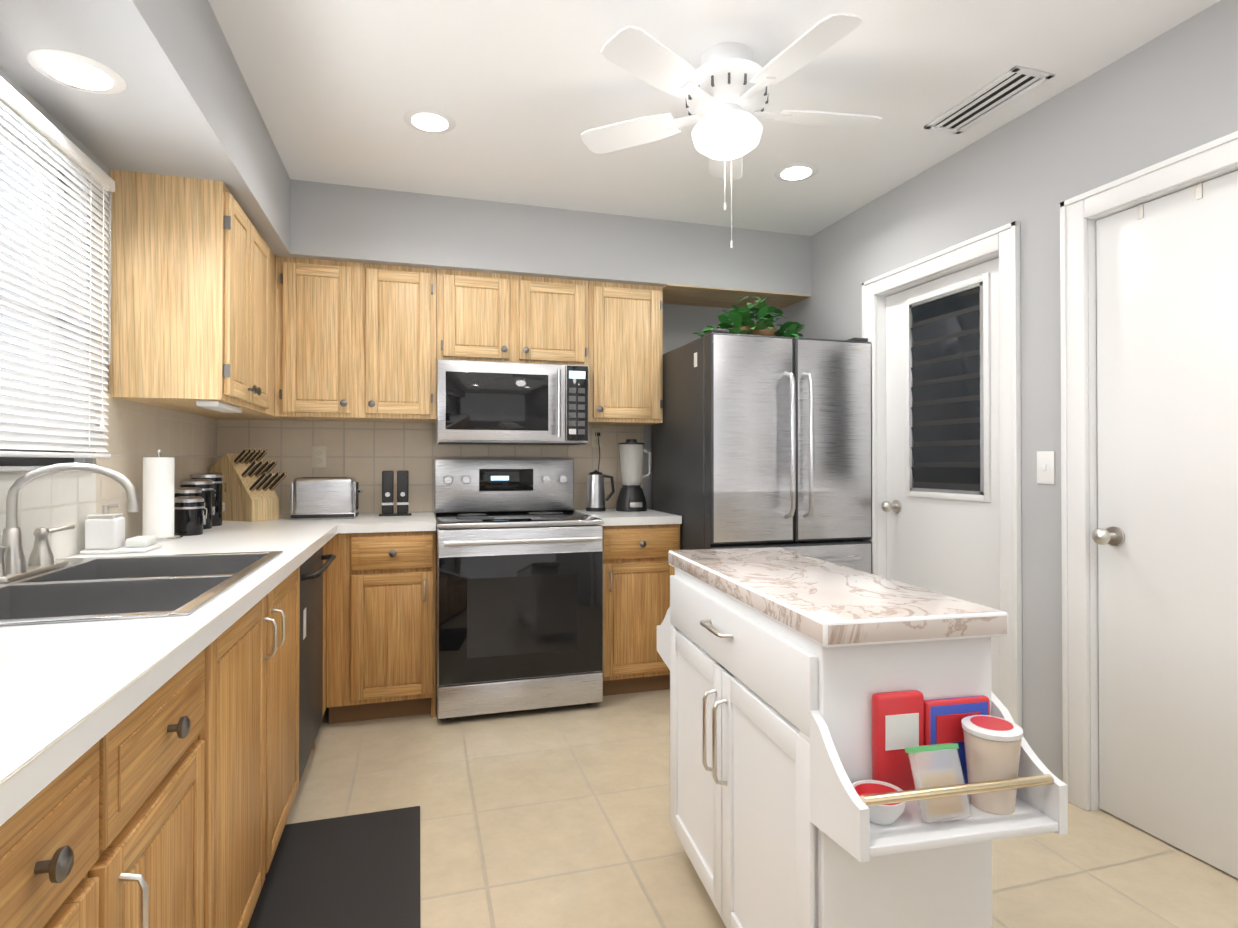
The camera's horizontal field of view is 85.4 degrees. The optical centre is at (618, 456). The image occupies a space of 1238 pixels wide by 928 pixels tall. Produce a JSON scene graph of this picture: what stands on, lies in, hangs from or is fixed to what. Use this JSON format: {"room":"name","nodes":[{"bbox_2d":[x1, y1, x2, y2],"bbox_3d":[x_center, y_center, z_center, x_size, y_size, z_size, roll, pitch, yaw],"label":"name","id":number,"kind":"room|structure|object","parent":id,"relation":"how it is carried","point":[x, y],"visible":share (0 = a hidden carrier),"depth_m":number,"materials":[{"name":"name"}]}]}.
{"room":"kitchen","nodes":[
{"label":"kitchen","id":0,"kind":"room"},
{"bbox_2d":[0,67,109,463],"bbox_3d":[-1.387,-0.060,0.910,0.150,2.520,5.186,0,0,-17],"label":"wall","id":1,"kind":"structure","parent":0,"point":[22,92],"depth_m":2.13,"materials":[{"name":"grey paint"}]},
{"bbox_2d":[0,106,86,471],"bbox_3d":[-1.543,-0.420,1.489,0.177,0.910,1.280,0,0,-17],"label":"window","id":2,"kind":"structure","parent":1,"relation":"in","point":[21,461],"depth_m":2.03,"materials":[{"name":"white"}]},
{"bbox_2d":[0,76,114,457],"bbox_3d":[-1.443,-0.445,1.508,0.054,0.890,1.340,0,0,-17],"label":"window blinds","id":3,"kind":"object","parent":2,"relation":"attached to","point":[14,103],"visible":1,"depth_m":1.81,"materials":[{"name":"white plastic"}]},
{"bbox_2d":[0,393,219,565],"bbox_3d":[-1.311,0.033,0.932,0.008,0.505,5.186,0,0,-17],"label":"tile backsplash","id":4,"kind":"structure","parent":1,"relation":"attached to","point":[136,430],"depth_m":2.28,"materials":[{"name":"beige tile"}]},
{"bbox_2d":[109,169,285,419],"bbox_3d":[-1.690,-0.575,2.882,0.384,0.760,1.233,0,0,-17],"label":"upper cabinet","id":5,"kind":"object","parent":1,"relation":"attached to","point":[192,288],"visible":1,"depth_m":2.31,"materials":[{"name":"brown wood"}]},
{"bbox_2d":[196,400,240,412],"bbox_3d":[-1.489,-0.186,2.505,0.070,0.021,0.320,0,0,-17],"label":"under-cabinet light","id":6,"kind":"object","parent":5,"relation":"attached to","point":[219,406],"visible":0.98,"depth_m":2.41,"materials":[{"name":"white plastic"}]},
{"bbox_2d":[326,303,775,686],"bbox_3d":[-0.541,-0.037,3.944,3.500,2.520,0.150,0,0,-17],"label":"wall","id":7,"kind":"structure","parent":0,"point":[682,324],"depth_m":4.14,"materials":[{"name":"grey paint"}]},
{"bbox_2d":[275,256,362,421],"bbox_3d":[-1.499,-0.571,3.391,0.370,0.760,0.367,0,0,-17],"label":"upper cabinet","id":8,"kind":"object","parent":7,"relation":"attached to","point":[362,342],"depth_m":3.22,"materials":[{"name":"brown wood"}]},
{"bbox_2d":[363,263,438,422],"bbox_3d":[-1.146,-0.570,3.496,0.367,0.760,0.367,0,0,-17],"label":"upper cabinet","id":9,"kind":"object","parent":7,"relation":"attached to","point":[401,303],"depth_m":3.33,"materials":[{"name":"brown wood"}]},
{"bbox_2d":[220,419,642,514],"bbox_3d":[-0.939,0.511,3.740,2.262,1.420,0.008,0,0,-17],"label":"tile backsplash","id":10,"kind":"structure","parent":7,"relation":"attached to","point":[364,454],"depth_m":3.64,"materials":[{"name":"beige tile"}]},
{"bbox_2d":[312,446,326,467],"bbox_3d":[-1.583,0.000,3.543,0.072,0.116,0.008,0,0,-17],"label":"electrical outlet","id":11,"kind":"object","parent":10,"relation":"attached to","point":[319,456],"visible":1,"depth_m":3.54,"materials":[{"name":"beige plastic"}]},
{"bbox_2d":[591,428,602,471],"bbox_3d":[-0.123,-0.021,3.954,0.072,0.298,0.053,0,0,-17],"label":"electrical outlet","id":12,"kind":"object","parent":10,"relation":"attached to","point":[596,437],"visible":0.98,"depth_m":3.97,"materials":[{"name":"beige plastic"}]},
{"bbox_2d":[439,269,590,367],"bbox_3d":[-0.590,-0.719,3.662,0.789,0.460,0.367,0,0,-17],"label":"upper cabinet","id":13,"kind":"object","parent":7,"relation":"attached to","point":[493,317],"depth_m":3.50,"materials":[{"name":"brown wood"}]},
{"bbox_2d":[435,359,588,445],"bbox_3d":[-0.582,-0.274,3.599,0.772,0.417,0.485,0,0,-17],"label":"over-the-range microwave","id":14,"kind":"object","parent":13,"relation":"attached to","point":[502,403],"visible":0.98,"depth_m":3.41,"materials":[{"name":"silver metal"}]},
{"bbox_2d":[588,281,662,425],"bbox_3d":[-0.006,-0.568,3.834,0.424,0.760,0.367,0,0,-17],"label":"upper cabinet","id":15,"kind":"object","parent":7,"relation":"attached to","point":[626,370],"depth_m":3.66,"materials":[{"name":"brown wood"}]},
{"bbox_2d":[208,0,1219,235],"bbox_3d":[0.219,-1.366,1.397,3.500,0.100,5.486,0,0,-17],"label":"ceiling","id":16,"kind":"structure","parent":0,"point":[524,94],"depth_m":2.38,"materials":[{"name":"white paint"}]},
{"bbox_2d":[0,0,810,309],"bbox_3d":[0.219,-1.138,1.395,3.200,0.356,5.186,0,0,-17],"label":"soffit ceiling","id":17,"kind":"structure","parent":16,"relation":"attached to","point":[182,104],"depth_m":3.15,"materials":[{"name":"grey paint"}]},
{"bbox_2d":[27,49,126,93],"bbox_3d":[-1.356,-0.961,1.684,0.196,0.006,0.196,0,0,-17],"label":"recessed light","id":18,"kind":"object","parent":17,"relation":"in","point":[76,71],"visible":1,"depth_m":1.67,"materials":[{"name":"white"}]},
{"bbox_2d":[404,108,455,133],"bbox_3d":[-0.737,-1.304,2.615,0.196,0.006,0.196,0,0,-17],"label":"recessed light","id":19,"kind":"object","parent":16,"relation":"in","point":[430,121],"visible":1,"depth_m":2.60,"materials":[{"name":"white plastic"}]},
{"bbox_2d":[581,13,881,247],"bbox_3d":[0.381,-0.997,2.194,1.011,0.626,1.020,0,0,-17],"label":"ceiling fan","id":20,"kind":"object","parent":16,"relation":"hanging from","point":[724,88],"visible":1,"depth_m":2.11,"materials":[{"name":"white plastic"}]},
{"bbox_2d":[774,163,817,181],"bbox_3d":[0.812,-1.300,3.076,0.196,0.006,0.196,0,0,-17],"label":"recessed light","id":21,"kind":"object","parent":16,"relation":"in","point":[796,172],"visible":1,"depth_m":3.06,"materials":[{"name":"white"}]},
{"bbox_2d":[924,66,1054,134],"bbox_3d":[1.348,-1.304,2.474,0.170,0.008,0.430,0,0,-17],"label":"ceiling vent","id":22,"kind":"object","parent":16,"relation":"in","point":[1005,89],"visible":1,"depth_m":2.45,"materials":[{"name":"white metal"}]},
{"bbox_2d":[265,687,1237,927],"bbox_3d":[0.219,1.254,1.377,3.500,0.100,5.486,0,0,-17],"label":"floor","id":23,"kind":"structure","parent":0,"point":[554,817],"depth_m":2.13,"materials":[{"name":"tile"}]},
{"bbox_2d":[0,824,3,927],"bbox_3d":[-0.794,0.758,0.268,0.620,0.876,0.469,0,0,-17],"label":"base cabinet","id":24,"kind":"object","parent":23,"relation":"on","point":[2,826],"depth_m":0.63,"materials":[{"name":"brown wood"}]},
{"bbox_2d":[0,515,343,825],"bbox_3d":[-1.004,0.306,1.021,0.643,0.040,5.180,0,0,-17],"label":"countertop","id":25,"kind":"structure","parent":24,"relation":"on","point":[71,693],"depth_m":0.96,"materials":[{"name":"white laminate"}]},
{"bbox_2d":[0,463,138,582],"bbox_3d":[-1.340,0.149,1.666,0.267,0.270,0.282,0,0,-17],"label":"faucet","id":26,"kind":"object","parent":25,"relation":"on","point":[13,566],"visible":1,"depth_m":1.60,"materials":[{"name":"silver metal"}]},
{"bbox_2d":[80,504,161,554],"bbox_3d":[-1.553,0.220,2.099,0.170,0.148,0.145,0,0,-17],"label":"soap caddy","id":27,"kind":"object","parent":25,"relation":"on","point":[105,531],"visible":1,"depth_m":2.04,"materials":[{"name":"white ceramic"}]},
{"bbox_2d":[0,551,282,625],"bbox_3d":[-1.182,0.382,1.551,0.579,0.195,0.879,0,0,-17],"label":"sink","id":28,"kind":"object","parent":25,"relation":"in","point":[103,588],"visible":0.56,"depth_m":1.56,"materials":[{"name":"silver metal"}]},
{"bbox_2d":[142,448,182,540],"bbox_3d":[-1.649,0.133,2.403,0.147,0.326,0.147,0,0,-17],"label":"paper towel holder","id":29,"kind":"object","parent":25,"relation":"on","point":[158,496],"visible":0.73,"depth_m":2.37,"materials":[{"name":"white paper"}]},
{"bbox_2d":[174,487,204,519],"bbox_3d":[-1.715,0.209,2.669,0.122,0.177,0.108,0,0,-17],"label":"canister","id":30,"kind":"object","parent":25,"relation":"on","point":[187,491],"visible":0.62,"depth_m":2.63,"materials":[{"name":"black glass"}]},
{"bbox_2d":[174,496,206,535],"bbox_3d":[-1.636,0.224,2.562,0.114,0.147,0.100,0,0,-17],"label":"canister","id":31,"kind":"object","parent":25,"relation":"on","point":[188,516],"visible":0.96,"depth_m":2.52,"materials":[{"name":"black glass"}]},
{"bbox_2d":[179,479,215,528],"bbox_3d":[-1.752,0.195,2.794,0.132,0.207,0.118,0,0,-17],"label":"canister","id":32,"kind":"object","parent":25,"relation":"on","point":[205,485],"visible":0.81,"depth_m":2.77,"materials":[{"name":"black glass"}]},
{"bbox_2d":[190,472,225,525],"bbox_3d":[-1.792,0.184,2.929,0.138,0.232,0.124,0,0,-17],"label":"canister","id":33,"kind":"object","parent":25,"relation":"on","point":[217,486],"visible":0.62,"depth_m":2.91,"materials":[{"name":"black glass"}]},
{"bbox_2d":[211,448,287,521],"bbox_3d":[-1.767,0.132,3.219,0.343,0.341,0.148,0,0,21],"label":"knife block","id":34,"kind":"object","parent":25,"relation":"on","point":[249,494],"visible":1,"depth_m":3.17,"materials":[{"name":"brown wood"}]},
{"bbox_2d":[290,477,361,519],"bbox_3d":[-1.448,0.202,3.336,0.315,0.201,0.183,0,0,-17],"label":"toaster","id":35,"kind":"object","parent":25,"relation":"on","point":[323,497],"visible":1,"depth_m":3.25,"materials":[{"name":"silver metal"}]},
{"bbox_2d":[4,702,143,927],"bbox_3d":[-0.888,0.760,0.585,0.620,0.876,0.451,0,0,-17],"label":"base cabinet","id":36,"kind":"object","parent":23,"relation":"on","point":[74,853],"depth_m":0.79,"materials":[{"name":"brown wood"}]},
{"bbox_2d":[144,625,231,927],"bbox_3d":[-0.997,0.763,0.952,0.620,0.876,0.552,0,0,-17],"label":"base cabinet","id":37,"kind":"object","parent":23,"relation":"on","point":[169,803],"depth_m":1.15,"materials":[{"name":"brown wood"}]},
{"bbox_2d":[228,566,299,927],"bbox_3d":[-1.192,0.768,1.610,0.620,0.876,1.081,0,0,-17],"label":"base cabinet","id":38,"kind":"object","parent":23,"relation":"on","point":[263,764],"depth_m":1.67,"materials":[{"name":"brown wood"}]},
{"bbox_2d":[299,546,335,781],"bbox_3d":[-1.401,0.776,2.430,0.646,0.872,0.600,0,0,-17],"label":"dishwasher","id":39,"kind":"object","parent":23,"relation":"on","point":[313,568],"visible":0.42,"depth_m":2.47,"materials":[{"name":"grey metal"}]},
{"bbox_2d":[312,543,326,749],"bbox_3d":[-1.425,0.774,2.395,0.620,0.876,0.697,0,0,-17],"label":"base cabinet","id":40,"kind":"object","parent":23,"relation":"on","point":[324,546],"depth_m":2.92,"materials":[{"name":"brown wood"}]},
{"bbox_2d":[247,806,419,927],"bbox_3d":[-0.782,1.202,1.893,0.425,0.011,0.745,0,0,-17],"label":"floor mat","id":41,"kind":"object","parent":23,"relation":"on","point":[358,871],"visible":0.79,"depth_m":1.92,"materials":[{"name":"grey rubber"}]},
{"bbox_2d":[327,531,435,723],"bbox_3d":[-1.156,0.781,3.325,0.467,0.875,0.670,0,0,-17],"label":"base cabinet","id":42,"kind":"object","parent":23,"relation":"on","point":[381,625],"visible":1,"depth_m":3.04,"materials":[{"name":"brown wood"}]},
{"bbox_2d":[340,512,435,532],"bbox_3d":[-1.130,0.323,3.346,0.406,0.040,0.650,0,0,-17],"label":"countertop","id":43,"kind":"structure","parent":42,"relation":"on","point":[419,521],"depth_m":3.08,"materials":[{"name":"white laminate"}]},
{"bbox_2d":[434,459,603,719],"bbox_3d":[-0.537,0.614,3.438,0.778,1.210,0.774,0,0,-17],"label":"range","id":44,"kind":"object","parent":23,"relation":"on","point":[519,584],"visible":1,"depth_m":3.15,"materials":[{"name":"silver metal"}]},
{"bbox_2d":[601,524,679,695],"bbox_3d":[0.027,0.783,3.676,0.435,0.875,0.670,0,0,-17],"label":"base cabinet","id":45,"kind":"object","parent":23,"relation":"on","point":[638,570],"visible":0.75,"depth_m":3.38,"materials":[{"name":"brown wood"}]},
{"bbox_2d":[574,508,681,525],"bbox_3d":[0.024,0.326,3.693,0.435,0.040,0.642,0,0,-17],"label":"countertop","id":46,"kind":"structure","parent":45,"relation":"on","point":[611,517],"depth_m":3.42,"materials":[{"name":"white laminate"}]},
{"bbox_2d":[586,470,614,510],"bbox_3d":[-0.111,0.189,3.819,0.156,0.235,0.112,0,0,-17],"label":"kettle","id":47,"kind":"object","parent":46,"relation":"on","point":[595,500],"visible":1,"depth_m":3.77,"materials":[{"name":"silver metal"}]},
{"bbox_2d":[616,439,650,511],"bbox_3d":[0.086,0.102,3.835,0.206,0.408,0.178,0,0,-17],"label":"blender","id":48,"kind":"object","parent":46,"relation":"on","point":[631,497],"visible":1,"depth_m":3.78,"materials":[{"name":"black plastic"}]},
{"bbox_2d":[652,329,871,573],"bbox_3d":[0.746,0.311,3.615,0.890,1.818,0.918,0,0,-17],"label":"refrigerator","id":49,"kind":"object","parent":23,"relation":"on","point":[760,441],"visible":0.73,"depth_m":3.26,"materials":[{"name":"grey metal"}]},
{"bbox_2d":[693,296,804,338],"bbox_3d":[0.717,-0.729,3.621,0.630,0.290,0.494,0,0,-17],"label":"plant","id":50,"kind":"object","parent":49,"relation":"on","point":[741,318],"visible":0.73,"depth_m":3.56,"materials":[{"name":"green plant"}]},
{"bbox_2d":[657,547,1067,927],"bbox_3d":[0.414,0.746,1.642,0.415,0.920,1.185,0,0,-12],"label":"island cart","id":51,"kind":"object","parent":23,"relation":"on","point":[783,665],"visible":1,"depth_m":1.24,"materials":[{"name":"white paint"}]},
{"bbox_2d":[852,780,905,824],"bbox_3d":[0.433,0.581,1.122,0.090,0.040,0.090,0,0,-17],"label":"bowl","id":52,"kind":"object","parent":51,"relation":"on","point":[886,814],"visible":0.65,"depth_m":1.10,"materials":[{"name":"white ceramic"}]},
{"bbox_2d":[872,690,989,790],"bbox_3d":[0.562,0.509,1.202,0.235,0.184,0.025,0,0,-13],"label":"boxes","id":53,"kind":"object","parent":51,"relation":"on","point":[901,720],"visible":0.5,"depth_m":1.18,"materials":[{"name":"red cardboard"}]},
{"bbox_2d":[905,743,970,823],"bbox_3d":[0.533,0.541,1.118,0.087,0.112,0.058,0,0,-12],"label":"bag","id":54,"kind":"object","parent":51,"relation":"on","point":[936,808],"visible":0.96,"depth_m":1.11,"materials":[{"name":"white plastic"}]},
{"bbox_2d":[961,715,1022,814],"bbox_3d":[0.645,0.531,1.161,0.094,0.140,0.094,0,0,-17],"label":"food container","id":55,"kind":"object","parent":51,"relation":"on","point":[992,744],"visible":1,"depth_m":1.13,"materials":[{"name":"beige plastic"}]},
{"bbox_2d":[776,0,1237,789],"bbox_3d":[1.824,-0.053,1.864,0.150,2.520,5.186,0,0,-17],"label":"wall","id":56,"kind":"structure","parent":0,"point":[1172,92],"depth_m":2.48,"materials":[{"name":"grey paint"}]},
{"bbox_2d":[881,257,1000,700],"bbox_3d":[1.434,0.200,3.016,0.125,2.020,0.752,0,0,-17],"label":"exterior door","id":57,"kind":"structure","parent":56,"relation":"in","point":[940,505],"depth_m":2.99,"materials":[{"name":"white"}]},
{"bbox_2d":[862,221,1021,727],"bbox_3d":[1.465,0.159,3.025,0.175,2.115,0.930,0,0,-17],"label":"door frame","id":58,"kind":"structure","parent":56,"relation":"attached to","point":[1002,242],"depth_m":2.62,"materials":[{"name":"white wood"}]},
{"bbox_2d":[1037,451,1054,483],"bbox_3d":[1.562,0.040,2.460,0.011,0.120,0.072,0,0,-17],"label":"light switch","id":59,"kind":"object","parent":56,"relation":"attached to","point":[1045,467],"visible":1,"depth_m":2.46,"materials":[{"name":"white plastic"}]},
{"bbox_2d":[1060,131,1237,810],"bbox_3d":[1.787,0.150,1.939,0.175,2.115,0.965,0,0,-17],"label":"door frame","id":60,"kind":"structure","parent":56,"relation":"attached to","point":[1081,214],"depth_m":2.31,"materials":[{"name":"white wood"}]},
{"bbox_2d":[1092,170,1237,877],"bbox_3d":[1.737,0.192,1.924,0.125,2.020,0.787,0,0,-17],"label":"closet door","id":61,"kind":"structure","parent":56,"relation":"in","point":[1165,536],"depth_m":2.08,"materials":[{"name":"white wood"}]}
]}

